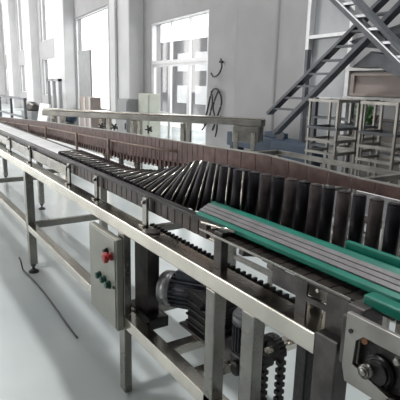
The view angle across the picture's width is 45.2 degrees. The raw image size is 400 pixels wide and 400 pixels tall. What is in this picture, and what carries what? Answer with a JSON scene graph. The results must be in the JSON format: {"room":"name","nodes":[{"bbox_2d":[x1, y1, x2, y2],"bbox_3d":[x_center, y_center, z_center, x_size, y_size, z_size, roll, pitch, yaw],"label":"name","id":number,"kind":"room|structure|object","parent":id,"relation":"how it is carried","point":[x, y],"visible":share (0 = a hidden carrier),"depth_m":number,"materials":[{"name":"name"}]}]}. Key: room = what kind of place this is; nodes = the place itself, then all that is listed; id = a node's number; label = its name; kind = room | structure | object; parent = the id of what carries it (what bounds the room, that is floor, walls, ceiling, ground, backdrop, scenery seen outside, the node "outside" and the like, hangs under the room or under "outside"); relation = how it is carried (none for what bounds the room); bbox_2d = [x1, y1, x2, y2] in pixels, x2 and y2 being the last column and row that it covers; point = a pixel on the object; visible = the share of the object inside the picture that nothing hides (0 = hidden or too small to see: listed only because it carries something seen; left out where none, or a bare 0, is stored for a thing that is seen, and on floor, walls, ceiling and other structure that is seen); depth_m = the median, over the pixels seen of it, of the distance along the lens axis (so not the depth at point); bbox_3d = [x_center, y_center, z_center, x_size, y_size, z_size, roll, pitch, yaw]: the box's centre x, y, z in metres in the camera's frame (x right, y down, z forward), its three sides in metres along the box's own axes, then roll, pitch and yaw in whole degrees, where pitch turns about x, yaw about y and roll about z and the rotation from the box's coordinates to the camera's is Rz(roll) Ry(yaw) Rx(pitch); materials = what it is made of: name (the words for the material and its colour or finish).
{"room":"processing plant","nodes":[
{"label":"processing plant","id":0,"kind":"room"},
{"bbox_2d":[0,103,395,399],"bbox_3d":[-10.949,-2.609,16.606,18.000,0.120,52.000,-7,16,-32],"label":"floor","id":1,"kind":"structure","parent":0,"point":[41,358],"depth_m":3.07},
{"bbox_2d":[0,95,27,118],"bbox_3d":[-6.958,-3.329,17.688,0.100,0.970,4.300,-7,16,-32],"label":"frame","id":2,"kind":"object","parent":1,"relation":"on","point":[10,113],"visible":0.75,"depth_m":17.35,"materials":[{"name":"blue paint"}]},
{"bbox_2d":[22,101,38,119],"bbox_3d":[-5.939,-3.124,17.255,0.600,0.820,1.400,-7,16,-32],"label":"trash can","id":3,"kind":"object","parent":1,"relation":"on","point":[32,107],"visible":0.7,"depth_m":16.75,"materials":[{"name":"grey paint"}]},
{"bbox_2d":[37,103,51,121],"bbox_3d":[-4.677,-2.518,14.747,0.494,0.860,1.098,-7,16,-32],"label":"panel","id":4,"kind":"object","parent":1,"relation":"on","point":[42,106],"visible":0.34,"depth_m":14.61,"materials":[{"name":"white"}]},
{"bbox_2d":[18,257,77,337],"bbox_3d":[-1.107,0.650,3.430,0.034,0.094,1.352,-8,16,-33],"label":"power cable","id":5,"kind":"object","parent":1,"relation":"on","point":[24,271],"visible":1,"depth_m":3.38,"materials":[{"name":"black rubber"}]},
{"bbox_2d":[47,79,62,122],"bbox_3d":[-4.913,-3.277,16.274,0.100,1.620,1.350,-7,16,-32],"label":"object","id":6,"kind":"structure","parent":1,"relation":"on","point":[48,80],"depth_m":16.15,"materials":[{"name":"grey paint"}]},
{"bbox_2d":[66,117,76,144],"bbox_3d":[-2.302,-1.041,8.472,0.209,1.000,0.408,-7,16,-32],"label":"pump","id":7,"kind":"object","parent":1,"relation":"on","point":[69,120],"visible":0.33,"depth_m":8.24,"materials":[{"name":"blue paint"}]},
{"bbox_2d":[78,50,92,96],"bbox_3d":[-3.465,-3.264,14.572,0.060,2.450,1.000,-7,16,-32],"label":"board","id":8,"kind":"object","parent":1,"relation":"on","point":[84,56],"visible":0.56,"depth_m":14.34,"materials":[{"name":"grey paint"}]},
{"bbox_2d":[78,96,100,127],"bbox_3d":[-3.167,-2.388,13.794,0.320,1.120,0.950,-7,16,-32],"label":"cabinet","id":9,"kind":"object","parent":1,"relation":"on","point":[84,103],"visible":0.45,"depth_m":13.45,"materials":[{"name":"beige metal"}]},
{"bbox_2d":[117,98,138,133],"bbox_3d":[-1.579,-1.631,10.621,0.360,1.190,0.550,-7,16,-32],"label":"base cabinet","id":10,"kind":"object","parent":1,"relation":"on","point":[123,104],"visible":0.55,"depth_m":10.35,"materials":[{"name":"grey paint"}]},
{"bbox_2d":[138,93,159,136],"bbox_3d":[-1.088,-1.585,10.194,0.265,1.320,0.500,-7,16,-32],"label":"cabinet","id":11,"kind":"object","parent":1,"relation":"on","point":[148,102],"visible":0.53,"depth_m":9.96,"materials":[{"name":"beige metal"}]},
{"bbox_2d":[42,108,265,180],"bbox_3d":[-0.764,-0.647,6.710,3.300,1.121,0.305,6,14,20],"label":"conveyor","id":12,"kind":"object","parent":1,"relation":"on","point":[248,129],"visible":0.62,"depth_m":6.39,"materials":[{"name":"metal"}]},
{"bbox_2d":[111,124,117,130],"bbox_3d":[-1.165,-1.002,6.617,0.110,0.107,0.085,6,14,20],"label":"wheel","id":13,"kind":"object","parent":12,"relation":"attached to","point":[114,127],"visible":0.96,"depth_m":6.58,"materials":[{"name":"black plastic"}]},
{"bbox_2d":[145,125,151,133],"bbox_3d":[-0.672,-0.948,6.436,0.108,0.109,0.085,6,14,20],"label":"wheel","id":14,"kind":"object","parent":12,"relation":"attached to","point":[148,129],"visible":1,"depth_m":6.40,"materials":[{"name":"black plastic"}]},
{"bbox_2d":[0,117,399,399],"bbox_3d":[-1.675,-0.262,4.748,0.765,1.236,9.350,-7,16,-32],"label":"conveyor","id":15,"kind":"object","parent":1,"relation":"on","point":[237,196],"visible":0.98,"depth_m":1.67,"materials":[{"name":"silver metal"}]},
{"bbox_2d":[89,221,123,330],"bbox_3d":[-0.487,0.371,2.374,0.081,0.458,0.345,-7,16,-32],"label":"control box","id":16,"kind":"object","parent":15,"relation":"attached to","point":[106,248],"visible":1,"depth_m":2.31,"materials":[{"name":"metal"}]},
{"bbox_2d":[156,269,237,362],"bbox_3d":[0.029,0.472,2.182,0.315,0.252,0.557,-7,16,-32],"label":"motor","id":17,"kind":"object","parent":15,"relation":"attached to","point":[177,289],"visible":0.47,"depth_m":2.19,"materials":[{"name":"grey paint"}]},
{"bbox_2d":[208,226,229,244],"bbox_3d":[-0.160,0.054,2.221,0.100,0.010,1.040,-7,16,-32],"label":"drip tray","id":18,"kind":"object","parent":15,"relation":"on","point":[211,238],"depth_m":1.84,"materials":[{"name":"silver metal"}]},
{"bbox_2d":[230,307,273,375],"bbox_3d":[0.190,0.549,1.894,0.170,0.246,0.144,-7,16,-32],"label":"motor","id":19,"kind":"object","parent":15,"relation":"attached to","point":[237,313],"visible":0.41,"depth_m":1.86,"materials":[{"name":"grey paint"}]},
{"bbox_2d":[260,332,295,399],"bbox_3d":[0.294,0.793,1.864,0.180,0.610,0.160,-7,16,-32],"label":"chain","id":20,"kind":"object","parent":15,"relation":"attached to","point":[274,346],"visible":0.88,"depth_m":1.78,"materials":[{"name":"black metal"}]},
{"bbox_2d":[227,131,305,174],"bbox_3d":[0.901,-0.546,6.838,0.250,0.945,1.450,-7,16,-32],"label":"machine","id":21,"kind":"object","parent":1,"relation":"on","point":[268,136],"visible":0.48,"depth_m":6.60,"materials":[{"name":"paint"}]},
{"bbox_2d":[271,140,323,215],"bbox_3d":[1.029,-0.162,5.267,0.200,0.930,0.600,-7,16,-32],"label":"machine","id":22,"kind":"object","parent":1,"relation":"on","point":[285,145],"visible":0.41,"depth_m":5.11,"materials":[{"name":"paint"}]},
{"bbox_2d":[299,50,310,142],"bbox_3d":[1.263,-0.841,5.941,0.180,1.950,0.180,-7,16,-32],"label":"steel post","id":23,"kind":"object","parent":1,"relation":"on","point":[307,61],"visible":0.27,"depth_m":5.83,"materials":[{"name":"grey metal"}]},
{"bbox_2d":[233,150,399,328],"bbox_3d":[0.682,0.278,3.096,0.400,1.060,1.070,-7,16,-32],"label":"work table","id":24,"kind":"object","parent":1,"relation":"on","point":[387,175],"visible":0.26,"depth_m":3.08,"materials":[{"name":"metal"}]},
{"bbox_2d":[295,98,362,276],"bbox_3d":[0.984,-0.054,3.725,0.274,1.430,0.370,-7,16,-32],"label":"trolley","id":25,"kind":"object","parent":1,"relation":"on","point":[337,127],"visible":0.37,"depth_m":3.59,"materials":[{"name":"metal"}]},
{"bbox_2d":[304,97,399,189],"bbox_3d":[1.560,-0.104,4.019,0.140,1.420,1.870,-7,16,-32],"label":"frame","id":26,"kind":"object","parent":1,"relation":"on","point":[314,116],"visible":0.36,"depth_m":4.48,"materials":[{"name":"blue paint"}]},
{"bbox_2d":[304,142,399,156],"bbox_3d":[1.571,-0.365,3.948,0.140,0.016,1.850,-7,16,-32],"label":"shelf","id":27,"kind":"object","parent":26,"relation":"attached to","point":[311,144],"depth_m":4.41,"materials":[{"name":"grey metal"}]},
{"bbox_2d":[306,115,399,125],"bbox_3d":[1.578,-0.618,3.888,0.140,0.016,1.850,-7,16,-32],"label":"shelf","id":28,"kind":"object","parent":26,"relation":"attached to","point":[314,117],"depth_m":4.30,"materials":[{"name":"grey metal"}]},
{"bbox_2d":[354,104,378,124],"bbox_3d":[1.403,-0.704,3.994,0.210,0.212,0.195,-7,16,-32],"label":"leafy plant","id":29,"kind":"object","parent":26,"relation":"on","point":[369,118],"visible":0.33,"depth_m":3.92,"materials":[{"name":"green plant"}]},
{"bbox_2d":[331,98,380,244],"bbox_3d":[1.234,-0.101,3.949,0.184,1.430,0.340,-7,16,-32],"label":"trolley","id":30,"kind":"object","parent":1,"relation":"on","point":[373,126],"visible":0.38,"depth_m":3.83,"materials":[{"name":"metal"}]},
{"bbox_2d":[348,101,399,256],"bbox_3d":[1.252,0.039,3.362,0.274,1.430,0.370,-7,16,-32],"label":"trolley","id":31,"kind":"object","parent":1,"relation":"on","point":[395,134],"visible":0.33,"depth_m":3.24,"materials":[{"name":"metal"}]},
{"bbox_2d":[350,24,399,77],"bbox_3d":[1.867,-0.669,4.827,0.300,2.160,0.880,-7,16,-32],"label":"platform","id":32,"kind":"object","parent":1,"relation":"on","point":[372,60],"visible":0.69,"depth_m":4.64,"materials":[{"name":"blue paint"}]},
{"bbox_2d":[266,0,399,133],"bbox_3d":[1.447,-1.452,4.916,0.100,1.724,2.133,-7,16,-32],"label":"staircase","id":33,"kind":"structure","parent":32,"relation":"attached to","point":[388,16],"depth_m":5.03,"materials":[{"name":"grey metal"}]},
{"bbox_2d":[0,0,399,211],"bbox_3d":[-5.721,-7.309,18.924,0.249,8.200,52.212,-6,15,-28],"label":"wall","id":34,"kind":"structure","parent":0,"point":[222,13],"depth_m":8.16,"materials":[{"name":"paint"}]},
{"bbox_2d":[0,17,5,102],"bbox_3d":[-14.512,-11.113,34.033,0.460,8.200,3.308,-7,16,-32],"label":"column","id":35,"kind":"structure","parent":34,"relation":"attached to","point":[2,77],"depth_m":33.16,"materials":[{"name":"white paint"}]},
{"bbox_2d":[2,9,5,54],"bbox_3d":[-12.517,-11.066,31.010,0.065,3.260,2.674,-6,15,-28],"label":"window","id":36,"kind":"structure","parent":34,"relation":"in","point":[2,9],"depth_m":32.10,"materials":[{"name":"metal"}]},
{"bbox_2d":[0,0,19,107],"bbox_3d":[-11.433,-9.713,28.455,0.460,8.200,3.308,-7,16,-32],"label":"column","id":37,"kind":"structure","parent":34,"relation":"attached to","point":[7,5],"depth_m":27.44,"materials":[{"name":"white paint"}]},
{"bbox_2d":[17,0,23,50],"bbox_3d":[-9.391,-9.619,25.352,0.065,3.310,2.674,-6,15,-28],"label":"window","id":38,"kind":"structure","parent":34,"relation":"in","point":[17,0],"depth_m":26.25,"materials":[{"name":"metal"}]},
{"bbox_2d":[21,64,26,91],"bbox_3d":[-9.464,-6.604,26.068,0.065,1.510,2.674,-6,15,-28],"label":"window","id":39,"kind":"structure","parent":34,"relation":"in","point":[24,64],"depth_m":26.34,"materials":[{"name":"metal"}]},
{"bbox_2d":[22,0,40,104],"bbox_3d":[-8.306,-8.291,22.791,0.460,8.200,3.308,-7,16,-32],"label":"column","id":40,"kind":"structure","parent":34,"relation":"attached to","point":[29,9],"depth_m":21.84,"materials":[{"name":"white paint"}]},
{"bbox_2d":[40,0,53,40],"bbox_3d":[-6.201,-8.302,19.549,0.065,3.440,2.925,-6,15,-28],"label":"window","id":41,"kind":"structure","parent":34,"relation":"in","point":[40,0],"depth_m":19.89,"materials":[{"name":"metal"}]},
{"bbox_2d":[43,57,54,95],"bbox_3d":[-6.277,-5.194,20.287,0.065,1.590,2.925,-6,15,-28],"label":"window","id":42,"kind":"structure","parent":34,"relation":"in","point":[54,57],"depth_m":20.44,"materials":[{"name":"metal"}]},
{"bbox_2d":[52,0,76,124],"bbox_3d":[-5.226,-6.890,17.213,0.460,8.200,3.308,-7,16,-32],"label":"column","id":43,"kind":"structure","parent":34,"relation":"attached to","point":[63,17],"depth_m":16.35,"materials":[{"name":"white paint"}]},
{"bbox_2d":[75,6,108,110],"bbox_3d":[-3.317,-4.291,14.841,0.065,2.890,3.678,-6,15,-28],"label":"window","id":44,"kind":"structure","parent":34,"relation":"in","point":[104,7],"depth_m":16.12,"materials":[{"name":"metal"}]},
{"bbox_2d":[114,0,118,130],"bbox_3d":[-1.907,-5.312,10.912,0.145,8.200,0.120,-7,16,-32],"label":"pipe","id":45,"kind":"object","parent":34,"relation":"attached to","point":[115,1],"visible":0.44,"depth_m":11.32,"materials":[{"name":"white metal"}]},
{"bbox_2d":[109,0,143,130],"bbox_3d":[-2.265,-5.543,11.849,0.460,8.200,3.308,-7,16,-32],"label":"column","id":46,"kind":"structure","parent":34,"relation":"attached to","point":[129,12],"depth_m":11.02,"materials":[{"name":"white paint"}]},
{"bbox_2d":[151,9,208,144],"bbox_3d":[-0.438,-2.232,9.727,0.107,2.825,2.708,-6,15,-28],"label":"window","id":47,"kind":"structure","parent":34,"relation":"in","point":[189,61],"depth_m":9.72,"materials":[{"name":"metal"}]},
{"bbox_2d":[201,88,222,136],"bbox_3d":[0.201,-1.540,8.401,0.060,0.832,0.655,-6,15,-28],"label":"hanging cables","id":48,"kind":"object","parent":34,"relation":"hanging from","point":[213,89],"visible":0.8,"depth_m":8.29,"materials":[{"name":"black rubber"}]},
{"bbox_2d":[210,58,223,77],"bbox_3d":[0.284,-2.233,8.127,0.071,0.309,0.363,-7,16,-32],"label":"wall hook","id":49,"kind":"object","parent":34,"relation":"attached to","point":[220,61],"visible":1,"depth_m":8.00,"materials":[{"name":"black metal"}]},
{"bbox_2d":[233,0,280,150],"bbox_3d":[0.909,-4.230,6.646,0.130,8.200,0.950,-7,16,-32],"label":"pillar","id":50,"kind":"structure","parent":34,"relation":"attached to","point":[257,35],"depth_m":7.07,"materials":[{"name":"paint"}]},
{"bbox_2d":[299,0,358,135],"bbox_3d":[1.566,-1.663,5.862,0.097,3.600,0.805,-6,15,-28],"label":"window","id":51,"kind":"structure","parent":34,"relation":"in","point":[326,23],"depth_m":5.91,"materials":[{"name":"glass"}]},
{"bbox_2d":[346,67,382,70],"bbox_3d":[4.066,-0.452,1.324,0.080,0.040,9.943,-6,15,-28],"label":"trim","id":52,"kind":"structure","parent":34,"relation":"attached to","point":[347,68],"depth_m":5.36,"materials":[{"name":"white paint"}]},
{"bbox_2d":[341,116,399,228],"bbox_3d":[4.062,0.650,1.577,0.030,1.200,9.899,-6,15,-28],"label":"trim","id":53,"kind":"structure","parent":34,"relation":"attached to","point":[385,127],"depth_m":5.24,"materials":[{"name":"grey"}]},
{"bbox_2d":[342,96,399,101],"bbox_3d":[4.050,-0.134,1.393,0.100,0.040,9.945,-6,15,-28],"label":"trim","id":54,"kind":"structure","parent":34,"relation":"attached to","point":[343,97],"depth_m":5.20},
{"bbox_2d":[349,73,399,96],"bbox_3d":[2.119,-1.170,4.881,0.054,0.250,1.560,-6,15,-28],"label":"window","id":55,"kind":"structure","parent":34,"relation":"in","point":[361,84],"depth_m":5.25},
{"bbox_2d":[355,76,399,93],"bbox_3d":[2.132,-1.171,4.889,0.010,0.220,1.506,-6,15,-28],"label":"shutter","id":56,"kind":"object","parent":55,"relation":"attached to","point":[363,84],"depth_m":5.24,"materials":[{"name":"brown metal"}]},
{"bbox_2d":[330,0,399,69],"bbox_3d":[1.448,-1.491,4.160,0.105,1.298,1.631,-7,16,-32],"label":"staircase","id":57,"kind":"structure","parent":0,"point":[384,46],"depth_m":4.08,"materials":[{"name":"grey metal"}]},
{"label":"outside","id":58,"kind":"structure","parent":0,"visible":0},
{"bbox_2d":[93,96,204,131],"bbox_3d":[8.937,-6.377,35.162,36.000,0.180,70.000,-7,16,-32],"label":"yard","id":59,"kind":"structure","parent":58,"point":[104,100],"depth_m":20.98,"materials":[{"name":"white"}]},
{"bbox_2d":[161,37,336,121],"bbox_3d":[3.385,-4.905,19.803,4.070,3.550,17.500,-7,16,-32],"label":"outbuilding","id":60,"kind":"structure","parent":59,"relation":"on","point":[199,45],"depth_m":22.35,"materials":[{"name":"white"}]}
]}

